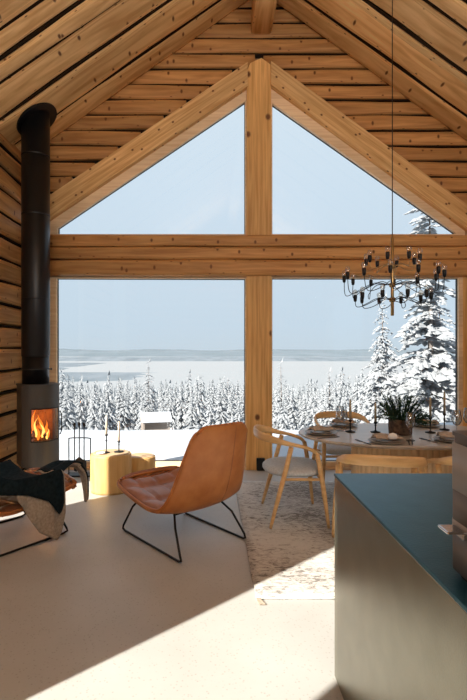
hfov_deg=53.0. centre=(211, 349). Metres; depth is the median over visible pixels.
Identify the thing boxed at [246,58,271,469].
wooden post
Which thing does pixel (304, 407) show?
spruce
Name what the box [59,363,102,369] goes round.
shore
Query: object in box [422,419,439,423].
linen napkin
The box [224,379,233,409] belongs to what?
spruce
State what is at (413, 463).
dining chair
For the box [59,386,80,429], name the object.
spruce
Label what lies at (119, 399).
spruce
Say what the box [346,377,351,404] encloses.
spruce
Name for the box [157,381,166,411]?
spruce
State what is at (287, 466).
dining chair
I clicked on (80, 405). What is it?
spruce
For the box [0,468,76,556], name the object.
lounge chair
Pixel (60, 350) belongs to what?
hill
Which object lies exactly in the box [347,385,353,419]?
spruce
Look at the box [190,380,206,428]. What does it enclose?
spruce
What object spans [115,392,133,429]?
spruce
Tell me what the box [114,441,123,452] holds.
candlestick
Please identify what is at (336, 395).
spruce
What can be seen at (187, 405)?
spruce
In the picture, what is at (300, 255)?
beam
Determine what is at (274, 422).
spruce
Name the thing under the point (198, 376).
spruce
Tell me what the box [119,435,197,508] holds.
seat cushion
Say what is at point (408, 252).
socket
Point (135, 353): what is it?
hill
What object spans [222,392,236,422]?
spruce
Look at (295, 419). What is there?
spruce
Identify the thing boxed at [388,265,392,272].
socket
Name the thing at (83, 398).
spruce
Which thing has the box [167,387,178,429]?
spruce
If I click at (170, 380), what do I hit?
spruce
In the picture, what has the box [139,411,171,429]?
hut
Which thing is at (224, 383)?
spruce
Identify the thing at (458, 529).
coffee machine
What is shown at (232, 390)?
spruce
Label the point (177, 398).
spruce
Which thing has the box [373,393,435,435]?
potted plant
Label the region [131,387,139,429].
spruce
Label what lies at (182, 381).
spruce
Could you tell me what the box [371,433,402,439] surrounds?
linen napkin
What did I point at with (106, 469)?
stump side table
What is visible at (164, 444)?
snow
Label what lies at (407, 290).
socket
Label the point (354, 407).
spruce
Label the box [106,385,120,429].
spruce
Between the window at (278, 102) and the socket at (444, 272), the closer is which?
the socket at (444, 272)
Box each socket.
[257,458,264,470]
[362,268,365,275]
[380,290,384,297]
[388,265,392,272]
[406,289,409,296]
[407,251,410,258]
[416,264,420,271]
[424,290,428,297]
[436,266,440,273]
[442,270,446,276]
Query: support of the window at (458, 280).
in the wall at (339, 79)
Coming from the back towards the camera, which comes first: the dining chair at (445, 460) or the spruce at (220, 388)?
the spruce at (220, 388)
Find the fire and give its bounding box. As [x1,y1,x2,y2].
[31,410,49,439]
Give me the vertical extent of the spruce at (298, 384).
11.040 m
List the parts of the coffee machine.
lever, lid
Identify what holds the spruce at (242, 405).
on the snow
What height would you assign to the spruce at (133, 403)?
11.272 m
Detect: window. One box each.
[49,277,245,466]
[50,90,246,234]
[271,89,464,234]
[271,277,466,466]
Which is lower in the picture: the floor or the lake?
the floor
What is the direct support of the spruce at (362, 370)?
on the snow
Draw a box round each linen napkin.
[307,425,335,431]
[331,418,356,423]
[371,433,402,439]
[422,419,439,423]
[436,431,453,437]
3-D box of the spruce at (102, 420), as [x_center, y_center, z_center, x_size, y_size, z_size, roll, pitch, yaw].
[-10.428,6.883,44.184,2.110,6.763,2.320,0,0,-26]
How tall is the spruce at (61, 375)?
13.665 m
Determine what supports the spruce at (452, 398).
on the snow
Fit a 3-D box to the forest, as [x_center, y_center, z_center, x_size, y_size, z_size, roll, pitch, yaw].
[64.129,27.517,328.711,627.117,37.478,423.962,0,0,0]
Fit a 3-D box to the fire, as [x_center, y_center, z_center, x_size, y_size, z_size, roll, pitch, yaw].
[-1.893,0.826,5.127,0.234,0.332,0.115,0,0,-33]
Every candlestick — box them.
[105,434,109,453]
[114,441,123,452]
[345,419,354,432]
[370,422,380,432]
[425,417,435,433]
[439,413,449,430]
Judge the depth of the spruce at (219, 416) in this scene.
43.61 m
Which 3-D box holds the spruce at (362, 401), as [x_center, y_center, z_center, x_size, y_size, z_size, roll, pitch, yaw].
[16.219,7.134,49.591,3.283,8.711,2.985,0,0,44]
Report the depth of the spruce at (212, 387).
63.83 m
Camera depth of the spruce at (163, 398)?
57.71 m
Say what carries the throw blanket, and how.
on the lounge chair at (9, 505)
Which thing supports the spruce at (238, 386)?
on the snow
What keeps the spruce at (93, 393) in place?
on the snow
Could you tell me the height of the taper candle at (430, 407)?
0.180 m
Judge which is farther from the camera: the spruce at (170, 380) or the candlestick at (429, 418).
the spruce at (170, 380)
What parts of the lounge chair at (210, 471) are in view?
sled leg, sled leg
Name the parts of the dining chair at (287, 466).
leg, leg, arm and backrest, seat, seat frame, leg, leg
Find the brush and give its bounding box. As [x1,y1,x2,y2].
[82,423,86,469]
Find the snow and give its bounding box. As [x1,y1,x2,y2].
[59,389,454,459]
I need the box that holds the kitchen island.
[334,473,466,699]
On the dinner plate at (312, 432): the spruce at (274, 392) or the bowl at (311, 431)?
the bowl at (311, 431)
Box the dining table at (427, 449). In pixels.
[298,423,466,472]
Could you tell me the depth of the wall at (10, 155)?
5.24 m
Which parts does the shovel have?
rod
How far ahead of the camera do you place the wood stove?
4.97 m
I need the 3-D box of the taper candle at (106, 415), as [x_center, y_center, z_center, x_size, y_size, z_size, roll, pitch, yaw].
[-1.085,0.764,4.800,0.021,0.200,0.021,0,0,0]
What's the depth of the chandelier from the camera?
3.94 m
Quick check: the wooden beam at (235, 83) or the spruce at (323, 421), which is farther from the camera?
the spruce at (323, 421)
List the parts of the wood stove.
door frame, door trim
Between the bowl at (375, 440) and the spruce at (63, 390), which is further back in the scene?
the spruce at (63, 390)
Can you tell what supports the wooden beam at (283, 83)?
attached to the wall at (339, 79)
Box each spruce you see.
[59,369,66,412]
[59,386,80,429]
[59,390,64,426]
[63,374,77,429]
[69,376,75,403]
[73,383,77,408]
[73,393,83,428]
[75,377,88,428]
[75,379,87,429]
[84,380,90,418]
[86,384,102,429]
[86,393,97,426]
[87,382,99,421]
[95,389,101,418]
[97,389,109,429]
[101,370,116,429]
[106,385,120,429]
[114,378,123,425]
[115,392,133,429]
[122,382,129,410]
[124,386,135,429]
[129,380,139,417]
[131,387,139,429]
[134,358,161,429]
[136,384,146,429]
[137,379,142,401]
[156,383,162,408]
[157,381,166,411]
[159,391,166,411]
[163,384,174,423]
[165,380,176,420]
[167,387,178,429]
[173,382,182,423]
[174,382,186,429]
[175,381,184,405]
[181,385,194,429]
[182,369,192,415]
[182,381,188,402]
[184,376,202,427]
[185,391,198,428]
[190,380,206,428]
[195,376,207,422]
[202,392,216,426]
[205,381,211,413]
[206,380,219,422]
[213,383,218,406]
[214,380,229,424]
[215,388,226,423]
[217,376,229,411]
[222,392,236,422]
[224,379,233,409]
[226,382,242,420]
[233,381,243,413]
[234,396,243,422]
[241,389,243,421]
[272,359,295,428]
[272,387,280,426]
[272,390,284,428]
[272,392,276,427]
[276,397,290,429]
[283,384,293,424]
[286,385,300,429]
[293,384,301,415]
[295,384,304,414]
[296,391,302,429]
[297,396,304,425]
[299,388,311,429]
[303,378,311,406]
[304,391,317,427]
[306,382,316,412]
[307,388,319,421]
[309,368,345,425]
[311,380,319,404]
[317,384,324,420]
[331,375,341,410]
[334,384,343,409]
[336,367,351,402]
[340,385,351,419]
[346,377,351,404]
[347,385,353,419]
[350,375,358,404]
[351,374,361,422]
[353,292,407,422]
[355,368,365,404]
[356,377,364,422]
[362,369,375,417]
[407,301,454,421]
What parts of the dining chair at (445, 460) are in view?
leg, arm and backrest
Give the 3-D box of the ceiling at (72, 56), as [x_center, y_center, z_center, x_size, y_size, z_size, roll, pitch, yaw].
[-1.004,-3.327,1.259,3.207,2.324,8.921,0,0,0]
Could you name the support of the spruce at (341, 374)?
on the snow
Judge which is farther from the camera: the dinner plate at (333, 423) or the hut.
the hut
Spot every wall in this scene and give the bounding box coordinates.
[0,133,24,469]
[19,0,466,347]
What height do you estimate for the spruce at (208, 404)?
12.676 m
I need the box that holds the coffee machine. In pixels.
[438,430,466,581]
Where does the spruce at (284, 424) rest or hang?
on the snow
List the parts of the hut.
frame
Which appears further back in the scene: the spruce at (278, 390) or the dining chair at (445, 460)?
the spruce at (278, 390)
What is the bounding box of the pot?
[388,418,412,435]
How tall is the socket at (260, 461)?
0.150 m
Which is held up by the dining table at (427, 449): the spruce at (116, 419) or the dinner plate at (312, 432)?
the dinner plate at (312, 432)
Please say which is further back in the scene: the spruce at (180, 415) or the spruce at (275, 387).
the spruce at (180, 415)
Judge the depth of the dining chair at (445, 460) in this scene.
3.20 m
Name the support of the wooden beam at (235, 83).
attached to the wall at (339, 79)
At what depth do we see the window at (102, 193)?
5.68 m
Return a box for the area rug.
[236,481,334,604]
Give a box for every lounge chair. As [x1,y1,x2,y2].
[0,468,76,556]
[117,421,247,562]
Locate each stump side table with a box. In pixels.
[90,449,131,495]
[131,453,154,472]
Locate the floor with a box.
[0,469,350,699]
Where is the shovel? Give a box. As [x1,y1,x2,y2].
[75,423,82,470]
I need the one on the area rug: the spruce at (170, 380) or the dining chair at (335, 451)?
the dining chair at (335, 451)
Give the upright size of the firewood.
0.220 m
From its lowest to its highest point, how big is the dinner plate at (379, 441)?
0.023 m
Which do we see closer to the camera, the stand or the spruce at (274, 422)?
the stand
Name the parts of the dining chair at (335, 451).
leg, leg, seat frame, seat, arm and backrest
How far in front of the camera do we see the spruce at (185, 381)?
91.05 m
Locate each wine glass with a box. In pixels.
[336,406,344,430]
[405,412,415,440]
[451,410,461,425]
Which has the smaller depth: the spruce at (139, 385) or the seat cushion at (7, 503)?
the seat cushion at (7, 503)
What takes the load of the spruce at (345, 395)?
on the snow
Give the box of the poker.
[73,422,76,471]
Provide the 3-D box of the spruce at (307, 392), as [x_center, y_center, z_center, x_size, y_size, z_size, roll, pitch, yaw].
[14.091,9.111,68.384,3.820,10.514,3.091,0,0,41]
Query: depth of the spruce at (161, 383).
93.60 m
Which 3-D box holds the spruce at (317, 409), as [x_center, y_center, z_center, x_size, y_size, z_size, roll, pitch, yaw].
[10.009,7.152,46.054,3.132,6.956,2.847,0,0,-44]
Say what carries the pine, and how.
on the snow
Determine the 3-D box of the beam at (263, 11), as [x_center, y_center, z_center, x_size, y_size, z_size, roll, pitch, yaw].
[0.600,-3.989,1.275,0.259,0.261,8.950,0,0,0]
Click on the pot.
(397, 426)
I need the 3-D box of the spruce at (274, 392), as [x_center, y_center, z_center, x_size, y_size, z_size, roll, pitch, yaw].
[4.637,5.596,34.952,2.069,5.260,2.223,0,0,-1]
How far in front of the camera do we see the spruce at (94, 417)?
40.95 m
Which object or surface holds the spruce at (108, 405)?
on the snow
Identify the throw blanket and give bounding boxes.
[0,459,88,539]
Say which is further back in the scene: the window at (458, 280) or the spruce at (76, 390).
the spruce at (76, 390)
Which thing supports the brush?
hanging from the stand
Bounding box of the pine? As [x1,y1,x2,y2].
[375,203,454,422]
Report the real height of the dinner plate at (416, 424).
0.023 m
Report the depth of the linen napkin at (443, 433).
3.61 m
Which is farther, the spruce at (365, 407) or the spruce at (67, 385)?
the spruce at (67, 385)
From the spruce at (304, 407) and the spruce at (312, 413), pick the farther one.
the spruce at (304, 407)
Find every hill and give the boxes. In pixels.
[59,349,454,351]
[59,351,454,356]
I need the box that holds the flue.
[16,103,56,383]
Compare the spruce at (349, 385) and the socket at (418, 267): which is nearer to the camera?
the socket at (418, 267)
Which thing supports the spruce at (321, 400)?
on the snow
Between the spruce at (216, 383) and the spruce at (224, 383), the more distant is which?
the spruce at (216, 383)
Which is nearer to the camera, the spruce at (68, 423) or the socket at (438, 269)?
the socket at (438, 269)
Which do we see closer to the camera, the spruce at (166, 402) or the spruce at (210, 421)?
the spruce at (210, 421)
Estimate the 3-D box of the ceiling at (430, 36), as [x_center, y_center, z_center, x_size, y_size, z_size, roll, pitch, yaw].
[2.184,-3.295,1.262,3.210,2.384,8.923,0,0,0]
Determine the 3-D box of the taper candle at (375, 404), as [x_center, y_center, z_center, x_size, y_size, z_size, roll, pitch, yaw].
[1.400,0.527,4.000,0.020,0.170,0.020,0,0,0]
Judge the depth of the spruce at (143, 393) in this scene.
48.75 m
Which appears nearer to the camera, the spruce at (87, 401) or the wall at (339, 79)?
the wall at (339, 79)
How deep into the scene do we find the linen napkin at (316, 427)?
3.91 m
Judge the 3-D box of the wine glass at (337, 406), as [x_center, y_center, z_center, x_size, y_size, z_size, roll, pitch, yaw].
[1.120,0.597,4.080,0.076,0.215,0.076,0,0,0]
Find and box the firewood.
[31,423,50,440]
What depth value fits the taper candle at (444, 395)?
4.11 m
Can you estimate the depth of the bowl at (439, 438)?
3.62 m
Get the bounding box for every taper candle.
[105,415,106,433]
[118,421,119,440]
[349,398,350,419]
[374,402,376,421]
[429,396,431,416]
[443,390,445,412]
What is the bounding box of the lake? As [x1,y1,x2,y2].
[59,361,412,388]
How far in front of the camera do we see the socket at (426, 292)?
3.70 m
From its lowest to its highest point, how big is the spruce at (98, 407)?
8.664 m
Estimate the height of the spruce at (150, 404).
9.806 m
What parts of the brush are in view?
rod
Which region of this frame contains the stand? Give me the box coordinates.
[67,437,90,476]
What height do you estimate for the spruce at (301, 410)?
5.723 m
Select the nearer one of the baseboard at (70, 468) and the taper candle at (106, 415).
the taper candle at (106, 415)
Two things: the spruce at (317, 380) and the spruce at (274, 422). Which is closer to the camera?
the spruce at (274, 422)
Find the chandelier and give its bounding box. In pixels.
[342,0,446,315]
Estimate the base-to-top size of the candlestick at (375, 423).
0.092 m
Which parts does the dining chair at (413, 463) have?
leg, leg, arm and backrest, leg, leg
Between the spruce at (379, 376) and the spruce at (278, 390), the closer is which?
the spruce at (379, 376)
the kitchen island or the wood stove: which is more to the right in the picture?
the kitchen island
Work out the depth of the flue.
5.05 m
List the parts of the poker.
rod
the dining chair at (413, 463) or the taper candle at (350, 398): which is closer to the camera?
the dining chair at (413, 463)
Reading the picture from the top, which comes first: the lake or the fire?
the lake
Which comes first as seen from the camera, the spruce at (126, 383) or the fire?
the fire
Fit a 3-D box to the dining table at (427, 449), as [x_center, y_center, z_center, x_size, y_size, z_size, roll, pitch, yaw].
[1.640,1.069,3.960,1.822,0.728,1.137,0,0,0]
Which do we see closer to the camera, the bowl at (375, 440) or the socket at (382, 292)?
the bowl at (375, 440)
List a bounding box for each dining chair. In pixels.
[253,425,329,528]
[312,411,369,493]
[332,454,426,563]
[424,456,451,472]
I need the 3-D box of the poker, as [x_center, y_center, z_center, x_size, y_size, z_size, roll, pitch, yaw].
[-1.579,1.121,5.385,0.042,0.570,0.029,0,0,0]
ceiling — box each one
[0,0,247,150]
[277,0,466,139]
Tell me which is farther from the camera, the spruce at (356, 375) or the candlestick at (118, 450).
the spruce at (356, 375)
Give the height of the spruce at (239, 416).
5.448 m
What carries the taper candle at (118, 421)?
on the candlestick at (118, 450)
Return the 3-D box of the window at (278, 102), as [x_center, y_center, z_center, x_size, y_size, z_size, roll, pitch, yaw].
[1.892,-2.295,5.715,2.368,1.831,0.070,0,0,0]
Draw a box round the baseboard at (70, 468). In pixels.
[66,467,350,469]
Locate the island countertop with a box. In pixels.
[334,473,466,612]
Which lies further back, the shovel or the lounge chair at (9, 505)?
the shovel
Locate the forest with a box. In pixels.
[60,383,363,408]
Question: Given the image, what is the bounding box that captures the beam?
[50,234,466,276]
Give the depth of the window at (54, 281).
5.68 m
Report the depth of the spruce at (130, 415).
63.59 m
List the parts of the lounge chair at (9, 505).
sled leg, sled leg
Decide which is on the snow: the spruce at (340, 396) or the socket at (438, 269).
the spruce at (340, 396)
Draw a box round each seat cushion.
[0,468,76,511]
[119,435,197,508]
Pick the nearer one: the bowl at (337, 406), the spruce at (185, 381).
the bowl at (337, 406)
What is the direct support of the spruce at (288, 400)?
on the snow
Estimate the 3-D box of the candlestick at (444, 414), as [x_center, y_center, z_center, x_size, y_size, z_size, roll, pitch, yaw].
[2.050,0.631,4.120,0.084,0.147,0.084,0,0,0]
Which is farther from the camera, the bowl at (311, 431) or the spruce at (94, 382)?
the spruce at (94, 382)
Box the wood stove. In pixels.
[16,382,61,469]
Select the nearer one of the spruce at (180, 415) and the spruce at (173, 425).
the spruce at (173, 425)
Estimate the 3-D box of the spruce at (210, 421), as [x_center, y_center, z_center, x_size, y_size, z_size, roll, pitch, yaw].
[-0.067,6.531,40.608,2.014,6.048,2.215,0,0,1]
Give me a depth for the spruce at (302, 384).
74.49 m
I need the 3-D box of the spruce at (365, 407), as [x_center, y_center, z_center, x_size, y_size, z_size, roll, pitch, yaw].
[9.756,3.893,28.656,1.839,5.582,2.273,0,0,-34]
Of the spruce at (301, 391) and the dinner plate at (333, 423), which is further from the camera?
the spruce at (301, 391)
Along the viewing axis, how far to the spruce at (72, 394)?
83.55 m
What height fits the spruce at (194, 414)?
6.682 m
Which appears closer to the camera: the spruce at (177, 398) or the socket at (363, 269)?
the socket at (363, 269)
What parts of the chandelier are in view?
arm, arm, arm, stem, arm, arm, arm, arm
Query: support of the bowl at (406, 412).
on the wine glass at (406, 412)
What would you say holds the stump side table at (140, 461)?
on the floor
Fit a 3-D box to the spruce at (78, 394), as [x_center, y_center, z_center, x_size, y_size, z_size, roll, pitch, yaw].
[-18.348,9.508,63.560,3.006,8.814,3.306,0,0,-7]
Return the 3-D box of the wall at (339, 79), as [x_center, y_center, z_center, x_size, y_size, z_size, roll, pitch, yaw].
[0.575,-1.554,5.818,5.930,6.024,0.245,0,0,0]
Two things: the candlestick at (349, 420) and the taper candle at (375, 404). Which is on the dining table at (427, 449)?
the candlestick at (349, 420)
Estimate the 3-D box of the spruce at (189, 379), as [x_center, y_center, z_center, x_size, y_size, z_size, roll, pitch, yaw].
[-3.760,9.313,76.344,4.590,12.403,3.578,0,0,-35]
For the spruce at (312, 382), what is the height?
8.217 m
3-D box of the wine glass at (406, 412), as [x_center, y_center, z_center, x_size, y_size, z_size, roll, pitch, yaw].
[1.545,0.597,3.640,0.076,0.215,0.076,0,0,0]
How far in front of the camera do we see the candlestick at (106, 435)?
4.79 m
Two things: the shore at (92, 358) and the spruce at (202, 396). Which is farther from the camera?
the shore at (92, 358)
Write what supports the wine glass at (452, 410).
on the dining table at (427, 449)
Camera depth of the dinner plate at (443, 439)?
3.61 m
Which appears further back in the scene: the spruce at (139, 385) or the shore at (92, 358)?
the shore at (92, 358)
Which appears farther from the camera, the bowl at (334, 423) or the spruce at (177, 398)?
the spruce at (177, 398)
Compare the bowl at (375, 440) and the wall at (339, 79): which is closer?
the bowl at (375, 440)
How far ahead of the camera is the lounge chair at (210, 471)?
3.34 m
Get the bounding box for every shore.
[59,356,408,360]
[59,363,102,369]
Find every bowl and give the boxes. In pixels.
[310,430,332,433]
[333,422,353,425]
[336,406,344,419]
[373,438,399,442]
[405,412,415,428]
[438,436,453,440]
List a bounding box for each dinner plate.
[305,430,337,435]
[329,422,357,426]
[368,438,405,444]
[413,423,441,426]
[433,436,453,442]

